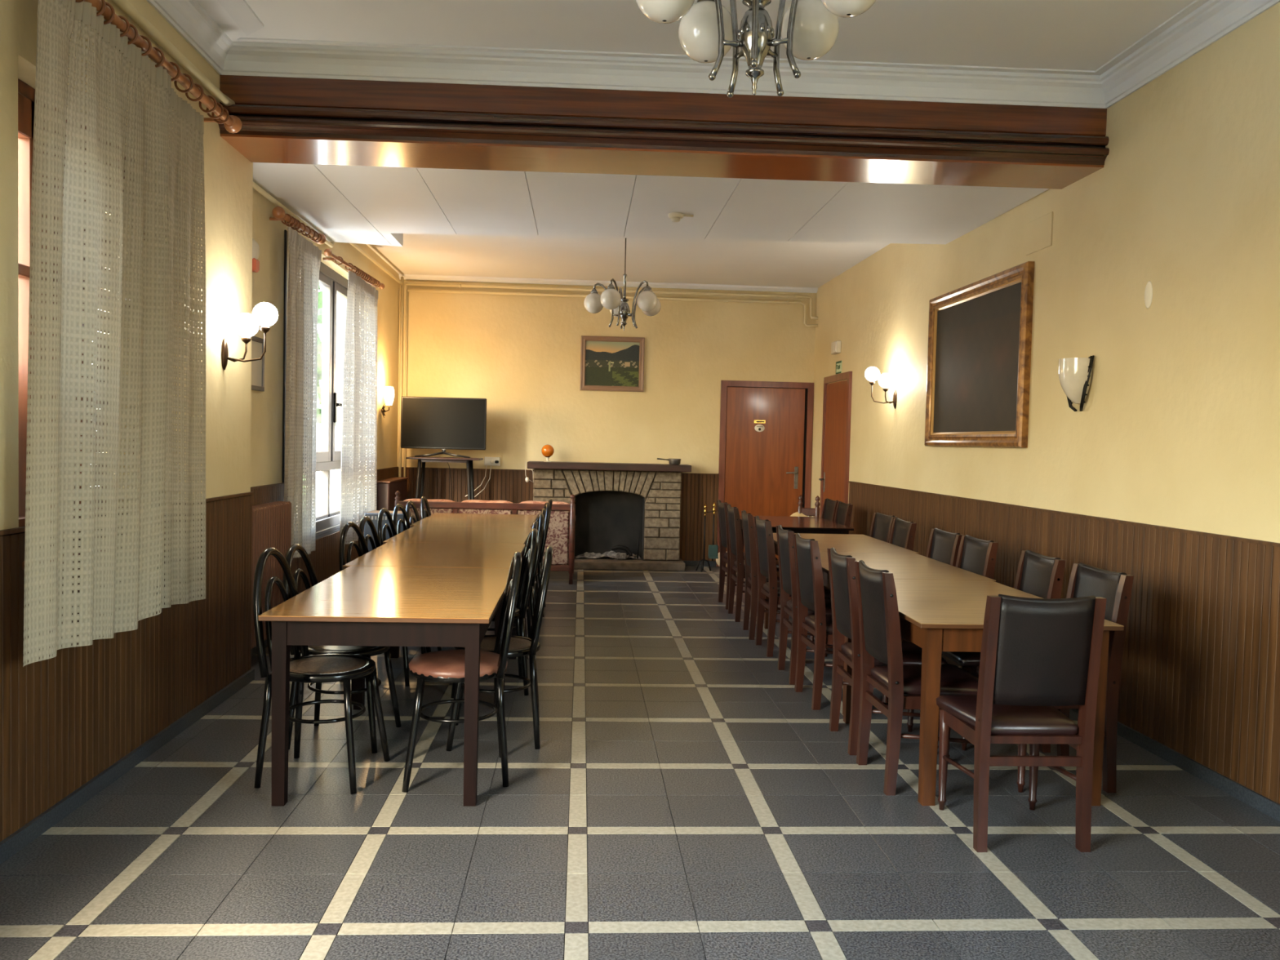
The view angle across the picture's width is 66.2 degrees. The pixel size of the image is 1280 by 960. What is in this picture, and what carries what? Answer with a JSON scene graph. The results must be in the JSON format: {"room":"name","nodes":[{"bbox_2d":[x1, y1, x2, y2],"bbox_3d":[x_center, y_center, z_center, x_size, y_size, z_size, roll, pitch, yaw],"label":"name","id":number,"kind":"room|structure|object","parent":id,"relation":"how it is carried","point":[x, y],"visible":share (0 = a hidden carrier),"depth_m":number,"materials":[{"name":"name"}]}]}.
{"room":"community hall","nodes":[
{"label":"community hall","id":0,"kind":"room"},
{"bbox_2d":[0,0,399,529],"bbox_3d":[-2.433,-0.606,4.769,0.500,3.600,13.350,1,2,-3],"label":"wall","id":1,"kind":"structure","parent":0,"point":[244,425],"depth_m":5.21,"materials":[{"name":"yellow paint"}]},
{"bbox_2d":[17,78,180,569],"bbox_3d":[-2.300,-0.587,3.965,0.390,1.730,1.330,1,2,-3],"label":"window","id":2,"kind":"structure","parent":1,"relation":"in","point":[26,93],"depth_m":3.56,"materials":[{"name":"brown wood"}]},
{"bbox_2d":[0,494,252,841],"bbox_3d":[-2.146,0.669,3.729,0.022,1.022,3.940,1,2,-3],"label":"wainscot","id":3,"kind":"structure","parent":1,"relation":"attached to","point":[67,717],"depth_m":3.98,"materials":[{"name":"brown wood"}]},
{"bbox_2d":[0,491,253,535],"bbox_3d":[-2.128,0.153,3.709,0.025,0.014,3.940,1,2,-3],"label":"trim","id":4,"kind":"structure","parent":1,"relation":"attached to","point":[20,529],"depth_m":4.96,"materials":[{"name":"brown wood"}]},
{"bbox_2d":[0,639,267,864],"bbox_3d":[-2.305,1.169,4.747,0.228,0.062,13.150,1,2,-3],"label":"baseboard","id":5,"kind":"structure","parent":1,"relation":"attached to","point":[15,842],"depth_m":3.99,"materials":[{"name":"stone"}]},
{"bbox_2d":[75,0,242,133],"bbox_3d":[-2.027,-1.738,3.930,0.164,0.113,2.100,1,2,-3],"label":"curtain rod","id":6,"kind":"object","parent":1,"relation":"attached to","point":[233,124],"visible":0.88,"depth_m":4.18,"materials":[{"name":"brown wood"}]},
{"bbox_2d":[22,0,171,666],"bbox_3d":[-1.973,-0.552,3.678,0.094,2.292,1.125,1,2,-3],"label":"curtain","id":7,"kind":"object","parent":6,"relation":"hanging from","point":[118,604],"visible":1,"depth_m":3.50,"materials":[{"name":"white fabric"}]},
{"bbox_2d":[130,80,205,618],"bbox_3d":[-2.085,-0.560,4.368,0.045,2.305,0.718,1,2,-3],"label":"curtain","id":8,"kind":"object","parent":6,"relation":"hanging from","point":[188,123],"visible":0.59,"depth_m":4.52,"materials":[{"name":"white fabric"}]},
{"bbox_2d":[111,0,235,106],"bbox_3d":[-1.920,-1.808,1.581,0.068,0.054,7.027,1,2,-3],"label":"pipe","id":9,"kind":"object","parent":1,"relation":"attached to","point":[125,6],"visible":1,"depth_m":4.36,"materials":[{"name":"beige"}]},
{"bbox_2d":[146,0,232,75],"bbox_3d":[-1.916,-2.023,1.575,0.092,0.140,7.030,1,2,-3],"label":"trim","id":10,"kind":"structure","parent":1,"relation":"attached to","point":[188,18],"depth_m":4.66,"materials":[{"name":"paint"}]},
{"bbox_2d":[221,302,278,369],"bbox_3d":[-2.067,-0.763,5.230,0.281,0.364,0.146,2,2,5],"label":"wall sconce","id":11,"kind":"object","parent":1,"relation":"attached to","point":[264,314],"visible":1,"depth_m":5.19,"materials":[{"name":"white glass"}]},
{"bbox_2d":[252,238,259,272],"bbox_3d":[-2.425,-1.415,6.165,0.050,0.210,0.158,1,2,-3],"label":"fire alarm","id":12,"kind":"object","parent":1,"relation":"attached to","point":[255,249],"visible":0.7,"depth_m":6.14,"materials":[{"name":"beige plastic"}]},
{"bbox_2d":[251,335,264,391],"bbox_3d":[-2.457,-0.742,6.210,0.020,0.340,0.460,1,2,-3],"label":"framed print","id":13,"kind":"object","parent":1,"relation":"attached to","point":[257,344],"visible":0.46,"depth_m":6.33,"materials":[{"name":"grey"}]},
{"bbox_2d":[282,230,287,482],"bbox_3d":[-2.502,-0.810,6.914,0.012,1.880,0.035,1,2,-3],"label":"strap","id":14,"kind":"object","parent":1,"relation":"attached to","point":[285,231],"visible":0.86,"depth_m":6.90,"materials":[{"name":"black fabric"}]},
{"bbox_2d":[269,206,325,244],"bbox_3d":[-2.411,-1.784,6.913,0.132,0.124,1.100,1,2,-3],"label":"curtain rod","id":15,"kind":"object","parent":1,"relation":"attached to","point":[277,212],"visible":1,"depth_m":6.73,"materials":[{"name":"brown wood"}]},
{"bbox_2d":[284,226,321,559],"bbox_3d":[-2.421,-0.589,7.055,0.076,2.270,0.851,1,2,-3],"label":"curtain","id":16,"kind":"object","parent":15,"relation":"hanging from","point":[302,347],"visible":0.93,"depth_m":6.97,"materials":[{"name":"white fabric"}]},
{"bbox_2d":[250,467,398,598],"bbox_3d":[-2.627,0.478,8.480,0.024,1.016,5.610,1,2,-3],"label":"trim","id":17,"kind":"structure","parent":1,"relation":"attached to","point":[325,559],"depth_m":7.97,"materials":[{"name":"brown wood"}]},
{"bbox_2d":[253,182,403,284],"bbox_3d":[-2.517,-2.004,8.322,0.032,0.217,5.440,1,2,-3],"label":"pipe","id":18,"kind":"object","parent":1,"relation":"attached to","point":[256,187],"visible":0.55,"depth_m":7.17,"materials":[{"name":"beige"}]},
{"bbox_2d":[297,254,366,539],"bbox_3d":[-2.739,-0.692,8.381,0.320,2.280,2.540,1,2,-3],"label":"window","id":19,"kind":"structure","parent":1,"relation":"in","point":[327,522],"depth_m":8.66,"materials":[{"name":"grey metal"}]},
{"bbox_2d":[322,248,384,288],"bbox_3d":[-2.519,-1.843,8.674,0.125,0.125,2.130,1,2,-3],"label":"curtain rod","id":20,"kind":"object","parent":1,"relation":"attached to","point":[327,252],"visible":0.94,"depth_m":8.50,"materials":[{"name":"brown wood"}]},
{"bbox_2d":[339,271,378,544],"bbox_3d":[-2.535,-0.640,8.960,0.080,2.340,1.312,1,2,-3],"label":"curtain","id":21,"kind":"object","parent":20,"relation":"hanging from","point":[356,353],"visible":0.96,"depth_m":8.69,"materials":[{"name":"white fabric"}]},
{"bbox_2d":[381,386,394,417],"bbox_3d":[-2.633,-0.809,10.226,0.130,0.325,0.143,2,2,21],"label":"wall lamp","id":22,"kind":"object","parent":1,"relation":"attached to","point":[388,393],"visible":1,"depth_m":10.20,"materials":[{"name":"beige glass"}]},
{"bbox_2d":[398,276,404,477],"bbox_3d":[-2.731,-0.741,11.197,0.034,3.160,0.034,1,2,-3],"label":"pipe","id":23,"kind":"object","parent":1,"relation":"attached to","point":[402,277],"visible":0.53,"depth_m":11.16,"materials":[{"name":"beige"}]},
{"bbox_2d":[397,279,816,527],"bbox_3d":[-0.367,-0.817,11.484,5.420,3.600,0.220,1,2,-3],"label":"wall","id":24,"kind":"structure","parent":0,"point":[521,354],"depth_m":11.35,"materials":[{"name":"yellow paint"}]},
{"bbox_2d":[403,289,408,477],"bbox_3d":[-2.678,-0.660,11.208,0.024,3.000,0.024,1,2,-3],"label":"pipe","id":25,"kind":"object","parent":24,"relation":"attached to","point":[406,291],"visible":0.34,"depth_m":11.17,"materials":[{"name":"beige"}]},
{"bbox_2d":[400,468,718,560],"bbox_3d":[-0.945,0.404,11.387,3.705,1.016,0.022,1,2,-3],"label":"trim","id":26,"kind":"structure","parent":24,"relation":"attached to","point":[697,491],"depth_m":11.34,"materials":[{"name":"brown wood"}]},
{"bbox_2d":[401,466,718,475],"bbox_3d":[-0.933,-0.104,11.359,3.705,0.013,0.020,1,2,-3],"label":"trim","id":27,"kind":"structure","parent":24,"relation":"attached to","point":[402,467],"depth_m":11.30,"materials":[{"name":"brown wood"}]},
{"bbox_2d":[399,274,817,293],"bbox_3d":[-0.334,-2.255,11.283,4.803,0.050,0.070,1,2,-3],"label":"trim","id":28,"kind":"structure","parent":24,"relation":"attached to","point":[406,277],"depth_m":11.27,"materials":[{"name":"paint"}]},
{"bbox_2d":[404,282,817,319],"bbox_3d":[-0.293,-2.051,11.261,4.750,0.287,0.089,1,2,-3],"label":"pipe","id":29,"kind":"object","parent":24,"relation":"attached to","point":[796,296],"visible":0.97,"depth_m":11.27,"materials":[{"name":"beige"}]},
{"bbox_2d":[579,335,644,391],"bbox_3d":[-0.319,-1.341,11.338,0.735,0.625,0.036,1,2,-3],"label":"landscape painting","id":30,"kind":"object","parent":24,"relation":"attached to","point":[607,363],"visible":1,"depth_m":11.34,"materials":[{"name":"fabric"}]},
{"bbox_2d":[407,288,817,327],"bbox_3d":[-0.281,-1.970,11.261,4.716,0.297,0.086,1,2,-3],"label":"pipe","id":31,"kind":"object","parent":24,"relation":"attached to","point":[408,290],"visible":0.91,"depth_m":11.28,"materials":[{"name":"beige"}]},
{"bbox_2d":[715,380,813,566],"bbox_3d":[1.465,-0.061,11.463,1.090,2.175,0.099,1,2,-3],"label":"door","id":32,"kind":"structure","parent":24,"relation":"in","point":[766,427],"depth_m":11.47,"materials":[{"name":"brown wood"}]},
{"bbox_2d":[0,565,1279,959],"bbox_3d":[-0.006,1.322,4.889,5.600,0.150,13.550,1,2,-3],"label":"floor","id":33,"kind":"structure","parent":0,"point":[679,798],"depth_m":3.55,"materials":[{"name":"grey tile"}]},
{"bbox_2d":[251,501,291,648],"bbox_3d":[-2.419,0.651,6.258,0.110,0.975,0.980,1,2,-3],"label":"radiator","id":34,"kind":"object","parent":33,"relation":"on","point":[271,522],"visible":0.38,"depth_m":6.30,"materials":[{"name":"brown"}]},
{"bbox_2d":[253,547,390,794],"bbox_3d":[-1.348,0.768,4.138,0.477,0.957,0.434,1,2,4],"label":"bentwood chair","id":35,"kind":"object","parent":33,"relation":"on","point":[307,668],"visible":0.85,"depth_m":4.03,"materials":[{"name":"black paint"}]},
{"bbox_2d":[283,543,400,753],"bbox_3d":[-1.413,0.766,4.640,0.477,0.919,0.434,1,2,1],"label":"bentwood chair","id":36,"kind":"object","parent":33,"relation":"on","point":[368,651],"visible":0.45,"depth_m":4.54,"materials":[{"name":"black paint"}]},
{"bbox_2d":[257,565,509,806],"bbox_3d":[-1.064,0.865,4.495,0.868,0.745,1.485,1,2,-3],"label":"dining table","id":37,"kind":"object","parent":33,"relation":"on","point":[357,605],"visible":0.87,"depth_m":3.82,"materials":[{"name":"laminate"}]},
{"bbox_2d":[338,521,431,686],"bbox_3d":[-1.525,0.716,5.867,0.477,0.919,0.434,2,2,7],"label":"bentwood chair","id":38,"kind":"object","parent":33,"relation":"on","point":[343,536],"visible":0.18,"depth_m":5.78,"materials":[{"name":"black paint"}]},
{"bbox_2d":[364,510,410,551],"bbox_3d":[-2.159,0.667,8.388,0.335,0.790,0.324,1,2,-3],"label":"radiator","id":39,"kind":"object","parent":33,"relation":"on","point":[373,515],"visible":0.25,"depth_m":8.22,"materials":[{"name":"white metal"}]},
{"bbox_2d":[377,507,396,546],"bbox_3d":[-1.639,0.666,7.099,0.477,0.919,0.434,1,2,2],"label":"bentwood chair","id":40,"kind":"object","parent":33,"relation":"on","point":[383,510],"visible":0.2,"depth_m":7.04,"materials":[{"name":"black paint"}]},
{"bbox_2d":[377,476,408,511],"bbox_3d":[-2.676,0.477,10.612,0.140,0.975,1.070,1,2,-3],"label":"cabinet","id":41,"kind":"object","parent":33,"relation":"on","point":[386,488],"visible":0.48,"depth_m":10.17,"materials":[{"name":"brown wood"}]},
{"bbox_2d":[358,516,441,653],"bbox_3d":[-1.553,0.698,6.323,0.477,0.919,0.434,1,2,2],"label":"bentwood chair","id":42,"kind":"object","parent":33,"relation":"on","point":[364,519],"visible":0.24,"depth_m":6.35,"materials":[{"name":"black paint"}]},
{"bbox_2d":[392,503,410,533],"bbox_3d":[-1.646,0.648,7.560,0.477,0.919,0.434,2,2,5],"label":"bentwood chair","id":43,"kind":"object","parent":33,"relation":"on","point":[397,506],"visible":0.17,"depth_m":7.54,"materials":[{"name":"black paint"}]},
{"bbox_2d":[404,500,420,528],"bbox_3d":[-1.649,0.633,7.959,0.477,0.919,0.434,1,2,2],"label":"bentwood chair","id":44,"kind":"object","parent":33,"relation":"on","point":[410,503],"visible":0.12,"depth_m":7.97,"materials":[{"name":"black paint"}]},
{"bbox_2d":[342,542,525,703],"bbox_3d":[-1.173,0.810,5.848,0.895,0.745,1.218,1,2,-3],"label":"dining table","id":45,"kind":"object","parent":33,"relation":"on","point":[390,553],"visible":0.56,"depth_m":5.74,"materials":[{"name":"laminate"}]},
{"bbox_2d":[405,456,483,499],"bbox_3d":[-2.163,0.359,10.863,0.790,1.216,0.400,1,2,-3],"label":"table","id":46,"kind":"object","parent":33,"relation":"on","point":[468,461],"visible":0.59,"depth_m":10.70,"materials":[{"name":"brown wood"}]},
{"bbox_2d":[400,396,486,457],"bbox_3d":[-2.160,-0.578,10.811,0.930,0.660,0.206,1,2,-2],"label":"television","id":47,"kind":"object","parent":46,"relation":"on","point":[443,424],"visible":1,"depth_m":10.78,"materials":[{"name":"black plastic"}]},
{"bbox_2d":[382,525,532,653],"bbox_3d":[-1.270,0.761,7.081,0.915,0.745,1.243,1,2,-3],"label":"dining table","id":48,"kind":"object","parent":33,"relation":"on","point":[419,534],"visible":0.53,"depth_m":6.98,"materials":[{"name":"laminate"}]},
{"bbox_2d":[401,551,521,792],"bbox_3d":[-0.754,0.780,4.194,0.477,0.957,0.434,1,2,-10],"label":"bentwood chair","id":49,"kind":"object","parent":33,"relation":"on","point":[447,666],"visible":0.96,"depth_m":4.05,"materials":[{"name":"black paint"}]},
{"bbox_2d":[409,512,537,539],"bbox_3d":[-1.376,0.709,8.361,0.935,0.745,1.313,1,2,-3],"label":"dining table","id":50,"kind":"object","parent":33,"relation":"on","point":[437,518],"visible":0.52,"depth_m":8.26,"materials":[{"name":"laminate"}]},
{"bbox_2d":[394,490,576,584],"bbox_3d":[-1.560,0.560,10.100,1.790,0.900,0.769,1,2,-3],"label":"sofa","id":51,"kind":"object","parent":33,"relation":"on","point":[562,526],"visible":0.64,"depth_m":9.77,"materials":[{"name":"brown fabric"}]},
{"bbox_2d":[403,498,455,509],"bbox_3d":[-2.115,0.373,9.814,0.510,0.370,0.160,1,2,-3],"label":"cushion","id":52,"kind":"object","parent":51,"relation":"on","point":[411,500],"depth_m":9.76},
{"bbox_2d":[450,528,537,697],"bbox_3d":[-0.840,0.738,5.646,0.477,0.924,0.434,1,2,-11],"label":"bentwood chair","id":53,"kind":"object","parent":33,"relation":"on","point":[527,566],"visible":0.46,"depth_m":5.53,"materials":[{"name":"black paint"}]},
{"bbox_2d":[445,546,553,751],"bbox_3d":[-0.664,0.776,4.714,0.477,0.929,0.434,1,2,-6],"label":"bentwood chair","id":54,"kind":"object","parent":33,"relation":"on","point":[519,646],"visible":0.74,"depth_m":4.56,"materials":[{"name":"black paint"}]},
{"bbox_2d":[526,513,543,637],"bbox_3d":[-0.921,0.690,6.843,0.477,0.924,0.434,1,2,-12],"label":"bentwood chair","id":55,"kind":"object","parent":33,"relation":"on","point":[530,610],"visible":0.21,"depth_m":6.71,"materials":[{"name":"black paint"}]},
{"bbox_2d":[535,502,549,617],"bbox_3d":[-0.995,0.641,8.090,0.477,0.924,0.434,1,2,-12],"label":"bentwood chair","id":56,"kind":"object","parent":33,"relation":"on","point":[546,506],"visible":0.22,"depth_m":7.95,"materials":[{"name":"black paint"}]},
{"bbox_2d":[527,461,691,571],"bbox_3d":[-0.362,0.402,11.177,1.833,1.188,0.490,1,2,-3],"label":"fireplace","id":57,"kind":"object","parent":33,"relation":"on","point":[614,502],"visible":0.85,"depth_m":11.15,"materials":[{"name":"brown stone"}]},
{"bbox_2d":[527,461,691,471],"bbox_3d":[-0.351,-0.154,11.175,1.833,0.076,0.448,1,2,-3],"label":"mantel shelf","id":58,"kind":"object","parent":57,"relation":"attached to","point":[539,466],"depth_m":10.97,"materials":[{"name":"brown wood"}]},
{"bbox_2d":[695,502,718,572],"bbox_3d":[0.758,0.638,11.050,0.246,0.782,0.179,1,2,-3],"label":"fireplace tools","id":59,"kind":"object","parent":33,"relation":"on","point":[713,548],"visible":1,"depth_m":11.03,"materials":[{"name":"black metal"}]},
{"bbox_2d":[716,499,777,609],"bbox_3d":[0.939,0.655,8.732,0.499,0.930,0.434,1,2,-5],"label":"dining chair","id":60,"kind":"object","parent":33,"relation":"on","point":[722,507],"visible":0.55,"depth_m":8.69,"materials":[{"name":"wood"}]},
{"bbox_2d":[726,504,779,622],"bbox_3d":[0.970,0.679,8.139,0.499,0.930,0.434,1,2,-3],"label":"dining chair","id":61,"kind":"object","parent":33,"relation":"on","point":[736,560],"visible":0.66,"depth_m":7.96,"materials":[{"name":"wood"}]},
{"bbox_2d":[741,510,780,639],"bbox_3d":[1.014,0.708,7.412,0.499,0.930,0.434,1,2,-1],"label":"dining chair","id":62,"kind":"object","parent":33,"relation":"on","point":[748,531],"visible":0.64,"depth_m":7.22,"materials":[{"name":"wood"}]},
{"bbox_2d":[753,515,831,657],"bbox_3d":[1.058,0.730,6.863,0.499,0.930,0.434,1,2,-5],"label":"dining chair","id":63,"kind":"object","parent":33,"relation":"on","point":[765,546],"visible":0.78,"depth_m":6.70,"materials":[{"name":"wood"}]},
{"bbox_2d":[739,515,853,611],"bbox_3d":[1.355,0.749,8.957,0.840,0.745,1.250,1,2,-3],"label":"dining table","id":64,"kind":"object","parent":33,"relation":"on","point":[806,525],"visible":0.43,"depth_m":8.60,"materials":[{"name":"brown wood"}]},
{"bbox_2d":[775,524,832,684],"bbox_3d":[1.104,0.761,6.090,0.499,0.930,0.434,1,2,-2],"label":"dining chair","id":65,"kind":"object","parent":33,"relation":"on","point":[787,569],"visible":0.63,"depth_m":5.99,"materials":[{"name":"wood"}]},
{"bbox_2d":[797,494,819,516],"bbox_3d":[1.791,0.618,10.222,0.380,0.930,0.388,2,2,25],"label":"carved chair","id":66,"kind":"object","parent":33,"relation":"on","point":[815,512],"visible":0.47,"depth_m":10.04,"materials":[{"name":"brown wood"}]},
{"bbox_2d":[821,497,839,598],"bbox_3d":[1.613,0.644,9.414,0.499,0.930,0.434,1,2,-5],"label":"dining chair","id":67,"kind":"object","parent":33,"relation":"on","point":[829,506],"visible":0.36,"depth_m":9.48,"materials":[{"name":"leather"}]},
{"bbox_2d":[792,533,888,710],"bbox_3d":[1.136,0.782,5.551,0.499,0.930,0.434,1,2,-5],"label":"dining chair","id":68,"kind":"object","parent":33,"relation":"on","point":[809,574],"visible":0.69,"depth_m":5.40,"materials":[{"name":"wood"}]},
{"bbox_2d":[764,533,919,628],"bbox_3d":[1.386,0.820,7.122,0.825,0.745,1.280,1,2,-3],"label":"dining table","id":69,"kind":"object","parent":33,"relation":"on","point":[840,542],"visible":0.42,"depth_m":7.07,"materials":[{"name":"brown wood"}]},
{"bbox_2d":[830,501,853,598],"bbox_3d":[1.636,0.663,8.944,0.499,0.930,0.434,1,2,-2],"label":"dining chair","id":70,"kind":"object","parent":33,"relation":"on","point":[843,512],"visible":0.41,"depth_m":8.95,"materials":[{"name":"leather"}]},
{"bbox_2d":[823,512,897,589],"bbox_3d":[1.647,0.719,7.495,0.499,0.930,0.434,1,2,-6],"label":"dining chair","id":71,"kind":"object","parent":33,"relation":"on","point":[882,524],"visible":0.23,"depth_m":7.55,"materials":[{"name":"leather"}]},
{"bbox_2d":[826,547,946,755],"bbox_3d":[1.180,0.814,4.769,0.499,0.930,0.434,1,2,-2],"label":"dining chair","id":72,"kind":"object","parent":33,"relation":"on","point":[843,590],"visible":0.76,"depth_m":4.67,"materials":[{"name":"wood"}]},
{"bbox_2d":[888,517,916,551],"bbox_3d":[1.639,0.740,6.942,0.499,0.930,0.434,1,2,-2],"label":"dining chair","id":73,"kind":"object","parent":33,"relation":"on","point":[902,534],"visible":0.27,"depth_m":6.95,"materials":[{"name":"leather"}]},
{"bbox_2d":[819,551,995,714],"bbox_3d":[1.432,0.871,5.838,0.825,0.745,1.280,1,2,-3],"label":"dining table","id":74,"kind":"object","parent":33,"relation":"on","point":[906,566],"visible":0.33,"depth_m":5.72,"materials":[{"name":"brown wood"}]},
{"bbox_2d":[854,560,978,795],"bbox_3d":[1.212,0.834,4.259,0.499,0.930,0.434,1,2,-5],"label":"dining chair","id":75,"kind":"object","parent":33,"relation":"on","point":[880,637],"visible":0.72,"depth_m":4.12,"materials":[{"name":"wood"}]},
{"bbox_2d":[925,528,964,566],"bbox_3d":[1.679,0.774,6.095,0.499,0.930,0.434,1,2,-6],"label":"dining chair","id":76,"kind":"object","parent":33,"relation":"on","point":[943,546],"visible":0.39,"depth_m":6.13,"materials":[{"name":"leather"}]},
{"bbox_2d":[901,534,998,641],"bbox_3d":[1.725,0.792,5.657,0.499,0.930,0.434,1,2,-5],"label":"dining chair","id":77,"kind":"object","parent":33,"relation":"on","point":[975,555],"visible":0.31,"depth_m":5.66,"materials":[{"name":"leather"}]},
{"bbox_2d":[843,578,1124,805],"bbox_3d":[1.477,0.921,4.554,0.827,0.745,1.280,1,2,-3],"label":"dining table","id":78,"kind":"object","parent":33,"relation":"on","point":[937,616],"visible":0.55,"depth_m":3.98,"materials":[{"name":"brown wood"}]},
{"bbox_2d":[941,549,1066,752],"bbox_3d":[1.762,0.823,4.867,0.499,0.930,0.434,1,2,-2],"label":"dining chair","id":79,"kind":"object","parent":33,"relation":"on","point":[1037,575],"visible":0.39,"depth_m":4.79,"materials":[{"name":"leather"}]},
{"bbox_2d":[936,594,1106,852],"bbox_3d":[1.410,0.860,3.698,0.434,0.930,0.499,1,2,-3],"label":"dining chair","id":80,"kind":"object","parent":33,"relation":"on","point":[1037,655],"visible":1,"depth_m":3.49,"materials":[{"name":"black leather"}]},
{"bbox_2d":[976,562,1133,792],"bbox_3d":[1.804,0.845,4.321,0.499,0.930,0.434,1,2,-5],"label":"dining chair","id":81,"kind":"object","parent":33,"relation":"on","point":[1085,580],"visible":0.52,"depth_m":4.14,"materials":[{"name":"wood"}]},
{"bbox_2d":[196,0,1208,288],"bbox_3d":[0.066,-2.063,4.858,5.600,0.620,13.350,1,2,-3],"label":"ceiling","id":82,"kind":"structure","parent":0,"point":[419,221],"depth_m":6.08,"materials":[{"name":"white paint"}]},
{"bbox_2d":[217,0,263,35],"bbox_3d":[-1.695,-2.078,1.485,0.120,0.012,6.830,1,2,-3],"label":"trim","id":83,"kind":"structure","parent":82,"relation":"attached to","point":[240,11],"depth_m":4.64,"materials":[{"name":"paint"}]},
{"bbox_2d":[583,238,661,330],"bbox_3d":[-0.143,-1.733,8.508,0.674,0.871,0.670,1,2,-3],"label":"chandelier","id":84,"kind":"object","parent":82,"relation":"hanging from","point":[611,299],"visible":0.97,"depth_m":8.45,"materials":[{"name":"white glass"}]},
{"bbox_2d":[635,0,876,97],"bbox_3d":[0.322,-1.594,2.772,0.670,0.984,0.674,1,2,-3],"label":"chandelier","id":85,"kind":"object","parent":82,"relation":"hanging from","point":[808,29],"visible":1,"depth_m":2.87,"materials":[{"name":"silver metal"}]},
{"bbox_2d":[810,2,1279,542],"bbox_3d":[2.611,-0.501,5.071,0.259,3.600,13.354,1,2,-4],"label":"wall","id":86,"kind":"structure","parent":0,"point":[1160,264],"depth_m":4.96,"materials":[{"name":"yellow paint"}]},
{"bbox_2d":[217,75,1109,189],"bbox_3d":[0.153,-1.967,5.397,4.682,0.450,0.613,1,2,-3],"label":"beam","id":87,"kind":"structure","parent":86,"relation":"attached to","point":[284,120],"depth_m":5.20,"materials":[{"name":"brown wood"}]},
{"bbox_2d":[222,41,1105,108],"bbox_3d":[0.172,-2.111,5.129,4.683,0.140,0.094,1,2,-2],"label":"trim","id":88,"kind":"structure","parent":86,"relation":"attached to","point":[242,59],"depth_m":5.13,"materials":[{"name":"paint"}]},
{"bbox_2d":[237,37,1096,74],"bbox_3d":[0.179,-2.174,5.033,4.423,0.008,0.020,1,2,-2],"label":"trim","id":89,"kind":"structure","parent":86,"relation":"attached to","point":[239,38],"depth_m":5.02,"materials":[{"name":"paint"}]},
{"bbox_2d":[818,371,852,517],"bbox_3d":[2.044,-0.022,10.475,0.089,2.200,1.000,1,2,-4],"label":"door","id":90,"kind":"structure","parent":86,"relation":"in","point":[837,401],"depth_m":10.42,"materials":[{"name":"orange wood"}]},
{"bbox_2d":[865,366,897,408],"bbox_3d":[2.103,-0.805,8.561,0.281,0.364,0.146,1,2,4],"label":"wall sconce","id":91,"kind":"object","parent":86,"relation":"attached to","point":[872,374],"visible":1,"depth_m":8.53,"materials":[{"name":"white glass"}]},
{"bbox_2d":[924,261,1034,448],"bbox_3d":[2.336,-0.808,6.902,0.055,1.150,1.650,1,2,-4],"label":"painting","id":92,"kind":"object","parent":86,"relation":"attached to","point":[980,332],"visible":1,"depth_m":6.75,"materials":[{"name":"fabric"}]},
{"bbox_2d":[848,482,1279,804],"bbox_3d":[2.437,0.711,5.450,0.022,1.016,9.031,1,2,-4],"label":"wainscoting","id":93,"kind":"structure","parent":86,"relation":"attached to","point":[1200,677],"depth_m":4.54,"materials":[{"name":"brown wood"}]},
{"bbox_2d":[848,480,1279,546],"bbox_3d":[2.442,0.199,5.430,0.025,0.014,9.031,1,2,-4],"label":"trim","id":94,"kind":"structure","parent":86,"relation":"attached to","point":[1188,531],"depth_m":5.14,"materials":[{"name":"brown wood"}]},
{"bbox_2d":[1057,355,1094,411],"bbox_3d":[2.397,-0.532,5.452,0.133,0.300,0.270,1,2,-4],"label":"uplighter","id":95,"kind":"object","parent":86,"relation":"attached to","point":[1074,373],"visible":1,"depth_m":5.38,"materials":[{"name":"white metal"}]},
{"bbox_2d":[1094,0,1202,74],"bbox_3d":[2.622,-1.990,1.736,0.020,0.008,6.816,1,2,-4],"label":"trim","id":96,"kind":"structure","parent":86,"relation":"attached to","point":[1195,2],"depth_m":4.64,"materials":[{"name":"paint"}]},
{"bbox_2d":[1069,708,1279,821],"bbox_3d":[2.509,1.300,4.225,0.032,0.062,11.531,1,2,-4],"label":"baseboard","id":97,"kind":"structure","parent":86,"relation":"attached to","point":[1252,798],"depth_m":4.33,"materials":[{"name":"stone"}]},
{"bbox_2d":[1099,0,1279,108],"bbox_3d":[2.710,-1.925,1.809,0.093,0.140,6.946,1,2,-4],"label":"trim","id":98,"kind":"structure","parent":86,"relation":"attached to","point":[1214,20],"depth_m":4.58,"materials":[{"name":"paint"}]},
{"label":"outside","id":99,"kind":"structure","parent":0,"visible":0},
{"bbox_3d":[-16.712,1.333,6.934,27.500,0.100,50.000,1,2,-3],"label":"yard","id":100,"kind":"structure","parent":99,"visible":0},
{"bbox_2d":[302,277,337,511],"bbox_3d":[-4.700,-1.153,11.962,1.688,5.040,1.882,1,2,-3],"label":"trees","id":101,"kind":"object","parent":100,"relation":"on","point":[320,293],"visible":0.02,"depth_m":12.32,"materials":[{"name":"green plant"}]},
{"bbox_2d":[315,284,337,515],"bbox_3d":[-6.361,-3.673,24.861,3.300,9.000,3.060,1,2,-3],"label":"building","id":102,"kind":"structure","parent":100,"relation":"on","point":[332,475],"depth_m":23.45,"materials":[{"name":"grey metal"}]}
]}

